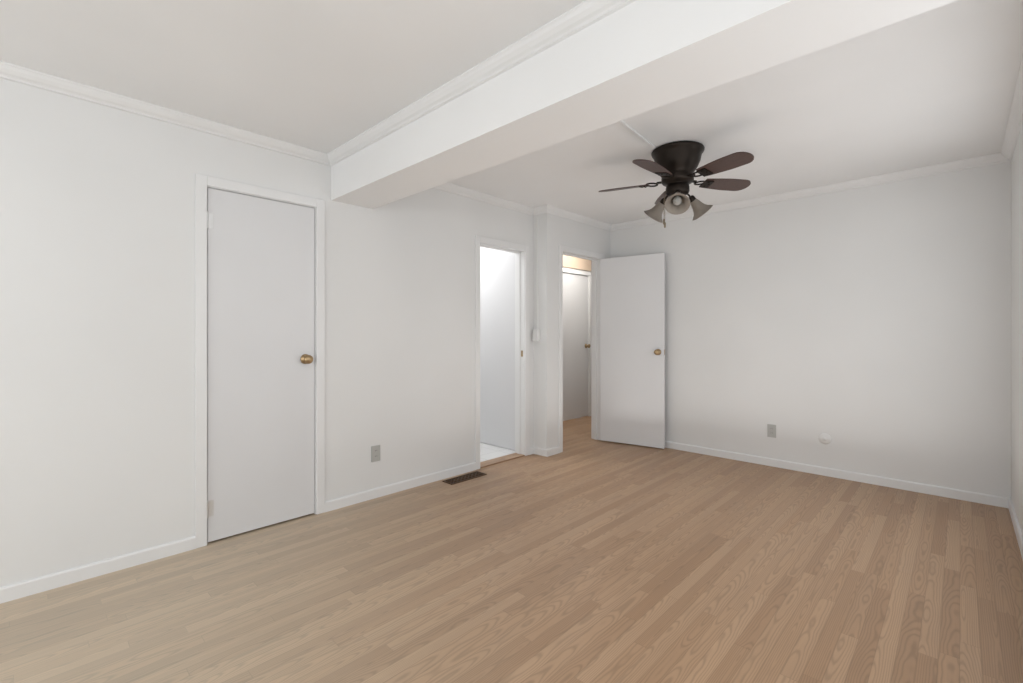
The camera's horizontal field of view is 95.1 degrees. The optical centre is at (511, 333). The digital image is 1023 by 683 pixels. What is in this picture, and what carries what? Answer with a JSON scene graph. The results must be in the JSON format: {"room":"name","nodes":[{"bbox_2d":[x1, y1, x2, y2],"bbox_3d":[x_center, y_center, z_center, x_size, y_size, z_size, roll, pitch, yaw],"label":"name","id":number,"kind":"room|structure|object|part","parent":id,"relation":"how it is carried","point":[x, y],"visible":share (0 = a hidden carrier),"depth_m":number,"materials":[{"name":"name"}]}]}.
{"room":"empty bedroom","nodes":[
{"label":"empty bedroom","id":0,"kind":"room"},
{"bbox_2d":[0,78,533,586],"bbox_3d":[-1.806,-0.022,2.653,0.120,2.435,5.970,0,0,44],"label":"wall","id":1,"kind":"structure","parent":0,"point":[96,332],"depth_m":2.46,"materials":[{"name":"paint"}]},
{"bbox_2d":[0,536,195,603],"bbox_3d":[-2.739,1.161,1.584,0.013,0.068,2.837,0,0,44],"label":"baseboard","id":2,"kind":"structure","parent":1,"relation":"attached to","point":[15,591],"depth_m":2.29,"materials":[{"name":"paint"}]},
{"bbox_2d":[0,60,327,164],"bbox_3d":[-2.466,-1.165,1.842,0.050,0.060,3.645,0,0,44],"label":"crown molding","id":3,"kind":"structure","parent":1,"relation":"attached to","point":[8,71],"depth_m":2.43,"materials":[{"name":"paint"}]},
{"bbox_2d":[195,174,324,547],"bbox_3d":[-1.530,0.151,2.894,0.184,2.087,0.734,0,0,44],"label":"closet door","id":4,"kind":"structure","parent":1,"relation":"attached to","point":[315,303],"depth_m":2.84,"materials":[{"name":"paint"}]},
{"bbox_3d":[-1.504,0.177,2.863,0.103,2.015,0.622,0,0,44],"label":"closet door","id":5,"kind":"part","parent":4,"relation":"part of","materials":[{"name":"white wood"}]},
{"bbox_3d":[-1.321,0.165,3.051,0.098,0.066,0.096,0,0,44],"label":"knob","id":6,"kind":"part","parent":4,"relation":"part of","materials":[{"name":"gold metal"}]},
{"bbox_2d":[371,445,379,461],"bbox_3d":[-0.991,0.873,3.416,0.014,0.115,0.070,0,0,44],"label":"electrical outlet","id":7,"kind":"object","parent":1,"relation":"attached to","point":[375,453],"visible":1,"depth_m":3.41,"materials":[{"name":"grey plastic"}]},
{"bbox_2d":[324,462,475,512],"bbox_3d":[-0.785,1.161,3.622,0.013,0.068,1.357,0,0,44],"label":"baseboard","id":8,"kind":"structure","parent":1,"relation":"attached to","point":[344,501],"depth_m":3.52,"materials":[{"name":"paint"}]},
{"bbox_2d":[433,182,536,215],"bbox_3d":[-0.372,-1.210,4.019,0.060,0.060,1.774,0,0,44],"label":"crown molding","id":9,"kind":"structure","parent":1,"relation":"attached to","point":[448,187],"depth_m":4.17,"materials":[{"name":"paint"}]},
{"bbox_2d":[475,235,528,469],"bbox_3d":[-0.121,0.166,4.411,0.146,2.059,0.708,0,0,44],"label":"door frame","id":10,"kind":"structure","parent":1,"relation":"attached to","point":[486,240],"depth_m":4.58,"materials":[{"name":"paint"}]},
{"bbox_2d":[0,0,584,152],"bbox_3d":[-2.143,-1.278,1.456,5.850,0.165,3.775,0,0,44],"label":"ceiling","id":11,"kind":"structure","parent":0,"point":[326,76],"depth_m":1.98,"materials":[{"name":"paint"}]},
{"bbox_2d":[480,442,514,461],"bbox_3d":[-0.943,1.192,4.839,1.900,0.006,1.380,0,0,44],"label":"floor","id":12,"kind":"structure","parent":0,"point":[488,451],"depth_m":4.73,"materials":[{"name":"white tile"}]},
{"bbox_2d":[480,215,537,446],"bbox_3d":[-0.405,-0.022,5.355,1.963,2.435,0.131,0,0,44],"label":"wall","id":13,"kind":"structure","parent":0,"point":[487,253],"depth_m":4.66,"materials":[{"name":"paint"}]},
{"bbox_2d":[480,255,514,449],"bbox_3d":[-0.128,0.192,4.934,0.585,1.987,0.035,0,0,44],"label":"door","id":14,"kind":"structure","parent":13,"relation":"in","point":[497,351],"depth_m":4.93,"materials":[{"name":"paint"}]},
{"bbox_2d":[533,329,539,340],"bbox_3d":[0.243,0.015,4.625,0.068,0.116,0.046,0,0,44],"label":"switch box","id":15,"kind":"object","parent":13,"relation":"attached to","point":[536,334],"visible":0.98,"depth_m":4.61,"materials":[{"name":"white plastic"}]},
{"bbox_2d":[0,416,1022,682],"bbox_3d":[-0.155,1.225,3.530,5.850,0.060,9.520,0,0,44],"label":"floor","id":16,"kind":"structure","parent":0,"point":[582,558],"depth_m":2.17,"materials":[{"name":"brown wood"}]},
{"bbox_2d":[442,471,486,484],"bbox_3d":[-0.385,1.192,3.879,0.124,0.006,0.377,0,0,44],"label":"floor vent","id":17,"kind":"object","parent":16,"relation":"in","point":[462,478],"visible":1,"depth_m":3.87,"materials":[{"name":"brown metal"}]},
{"bbox_2d":[480,453,524,467],"bbox_3d":[-0.119,1.190,4.409,0.124,0.010,0.590,0,0,44],"label":"threshold","id":18,"kind":"object","parent":16,"relation":"on","point":[490,462],"visible":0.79,"depth_m":4.41,"materials":[{"name":"brown wood"}]},
{"bbox_2d":[537,213,609,448],"bbox_3d":[1.569,-0.022,5.928,0.120,2.435,3.670,0,0,44],"label":"wall","id":19,"kind":"structure","parent":0,"point":[554,232],"depth_m":4.63,"materials":[{"name":"paint"}]},
{"bbox_2d":[529,446,559,456],"bbox_3d":[0.324,1.161,4.656,0.183,0.068,0.270,0,0,44],"label":"baseboard","id":20,"kind":"structure","parent":19,"relation":"attached to","point":[544,452],"depth_m":4.62,"materials":[{"name":"paint"}]},
{"bbox_2d":[537,205,612,230],"bbox_3d":[0.709,-1.210,4.922,0.070,0.060,1.126,0,0,44],"label":"crown molding","id":21,"kind":"structure","parent":19,"relation":"attached to","point":[550,209],"depth_m":4.82,"materials":[{"name":"paint"}]},
{"bbox_2d":[559,245,604,452],"bbox_3d":[0.715,0.150,5.037,0.146,2.089,0.828,0,0,44],"label":"door frame","id":22,"kind":"structure","parent":19,"relation":"attached to","point":[595,348],"depth_m":5.27,"materials":[{"name":"paint"}]},
{"bbox_2d":[600,253,664,448],"bbox_3d":[1.286,0.176,5.036,0.716,2.017,0.171,0,0,34],"label":"hall door","id":23,"kind":"structure","parent":22,"relation":"attached to","point":[632,349],"depth_m":5.00,"materials":[{"name":"paint"}]},
{"bbox_3d":[1.544,0.190,4.864,0.096,0.066,0.171,0,0,34],"label":"knob","id":24,"kind":"part","parent":23,"relation":"part of","materials":[{"name":"gold metal"}]},
{"bbox_2d":[563,267,590,415],"bbox_3d":[0.911,-0.022,6.643,0.120,2.435,3.550,0,0,44],"label":"wall","id":25,"kind":"structure","parent":0,"point":[588,330],"depth_m":6.77,"materials":[{"name":"paint"}]},
{"bbox_2d":[563,273,589,420],"bbox_3d":[0.863,0.177,6.488,0.103,2.015,0.755,0,0,44],"label":"door","id":26,"kind":"structure","parent":25,"relation":"in","point":[576,345],"depth_m":6.54,"materials":[{"name":"paint"}]},
{"bbox_3d":[1.093,0.175,6.724,0.098,0.066,0.096,0,0,44],"label":"knob","id":27,"kind":"part","parent":26,"relation":"part of","materials":[{"name":"gold metal"}]},
{"bbox_2d":[563,268,590,415],"bbox_3d":[0.858,0.152,6.492,0.013,2.085,0.870,0,0,44],"label":"door frame","id":28,"kind":"structure","parent":25,"relation":"attached to","point":[573,271],"depth_m":6.76,"materials":[{"name":"paint"}]},
{"bbox_2d":[563,255,590,270],"bbox_3d":[0.927,-1.067,6.558,0.020,0.325,1.650,0,0,44],"label":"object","id":29,"kind":"structure","parent":0,"point":[576,263],"depth_m":6.52,"materials":[{"name":"beige paint"}]},
{"bbox_2d":[448,0,1022,224],"bbox_3d":[1.151,-1.300,4.892,5.850,0.120,5.745,0,0,44],"label":"ceiling","id":30,"kind":"structure","parent":0,"point":[935,86],"depth_m":2.76,"materials":[{"name":"paint"}]},
{"bbox_2d":[617,120,654,148],"bbox_3d":[0.582,-1.234,2.663,0.022,0.012,1.138,0,0,39],"label":"cord raceway","id":31,"kind":"object","parent":30,"relation":"attached to","point":[635,133],"visible":0.36,"depth_m":2.89,"materials":[{"name":"white plastic"}]},
{"bbox_2d":[331,0,956,208],"bbox_3d":[0.086,-1.097,2.135,3.330,0.385,0.311,0,0,44],"label":"ceiling beam","id":32,"kind":"structure","parent":30,"relation":"attached to","point":[636,57],"depth_m":1.76,"materials":[{"name":"paint"}]},
{"bbox_2d":[324,0,635,165],"bbox_3d":[-0.039,-1.165,2.004,3.210,0.060,0.050,0,0,44],"label":"crown molding","id":33,"kind":"structure","parent":32,"relation":"attached to","point":[575,19],"depth_m":2.05,"materials":[{"name":"paint"}]},
{"bbox_2d":[599,141,753,227],"bbox_3d":[1.092,-0.977,3.131,1.034,0.526,0.992,0,0,44],"label":"ceiling fan","id":34,"kind":"object","parent":30,"relation":"attached to","point":[673,165],"visible":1,"depth_m":3.06,"materials":[{"name":"brown metal"}]},
{"bbox_2d":[610,161,1010,497],"bbox_3d":[2.364,-0.022,4.300,3.280,2.435,0.120,0,0,44],"label":"wall","id":35,"kind":"structure","parent":0,"point":[867,329],"depth_m":3.81,"materials":[{"name":"paint"}]},
{"bbox_2d":[767,424,775,437],"bbox_3d":[2.351,0.877,4.229,0.070,0.115,0.014,0,0,44],"label":"electrical outlet","id":36,"kind":"object","parent":35,"relation":"attached to","point":[771,430],"visible":1,"depth_m":4.23,"materials":[{"name":"grey plastic"}]},
{"bbox_2d":[613,153,1010,230],"bbox_3d":[2.262,-1.210,4.280,3.160,0.060,0.050,0,0,44],"label":"crown molding","id":37,"kind":"structure","parent":35,"relation":"attached to","point":[991,159],"depth_m":3.86,"materials":[{"name":"paint"}]},
{"bbox_2d":[819,433,830,443],"bbox_3d":[2.638,0.885,3.942,0.090,0.090,0.016,0,0,44],"label":"outlet","id":38,"kind":"object","parent":35,"relation":"attached to","point":[824,438],"visible":1,"depth_m":3.94,"materials":[{"name":"white plastic"}]},
{"bbox_2d":[665,441,1003,506],"bbox_3d":[2.254,1.161,4.294,3.130,0.068,0.040,0,0,44],"label":"baseboard","id":39,"kind":"structure","parent":35,"relation":"attached to","point":[975,497],"depth_m":3.81,"materials":[{"name":"paint"}]},
{"bbox_2d":[1011,122,1022,535],"bbox_3d":[1.040,-0.022,0.637,0.120,2.435,7.000,0,0,44],"label":"wall","id":40,"kind":"structure","parent":0,"point":[1017,329],"depth_m":2.84,"materials":[{"name":"paint"}]},
{"bbox_2d":[997,56,1022,163],"bbox_3d":[2.364,-1.210,2.140,0.050,0.060,2.850,0,0,44],"label":"crown molding","id":41,"kind":"structure","parent":40,"relation":"attached to","point":[1014,124],"depth_m":2.68,"materials":[{"name":"paint"}]},
{"bbox_2d":[1004,497,1022,559],"bbox_3d":[1.034,1.161,0.727,0.013,0.068,6.880,0,0,44],"label":"baseboard","id":42,"kind":"structure","parent":40,"relation":"attached to","point":[1008,503],"depth_m":2.85,"materials":[{"name":"paint"}]}
]}

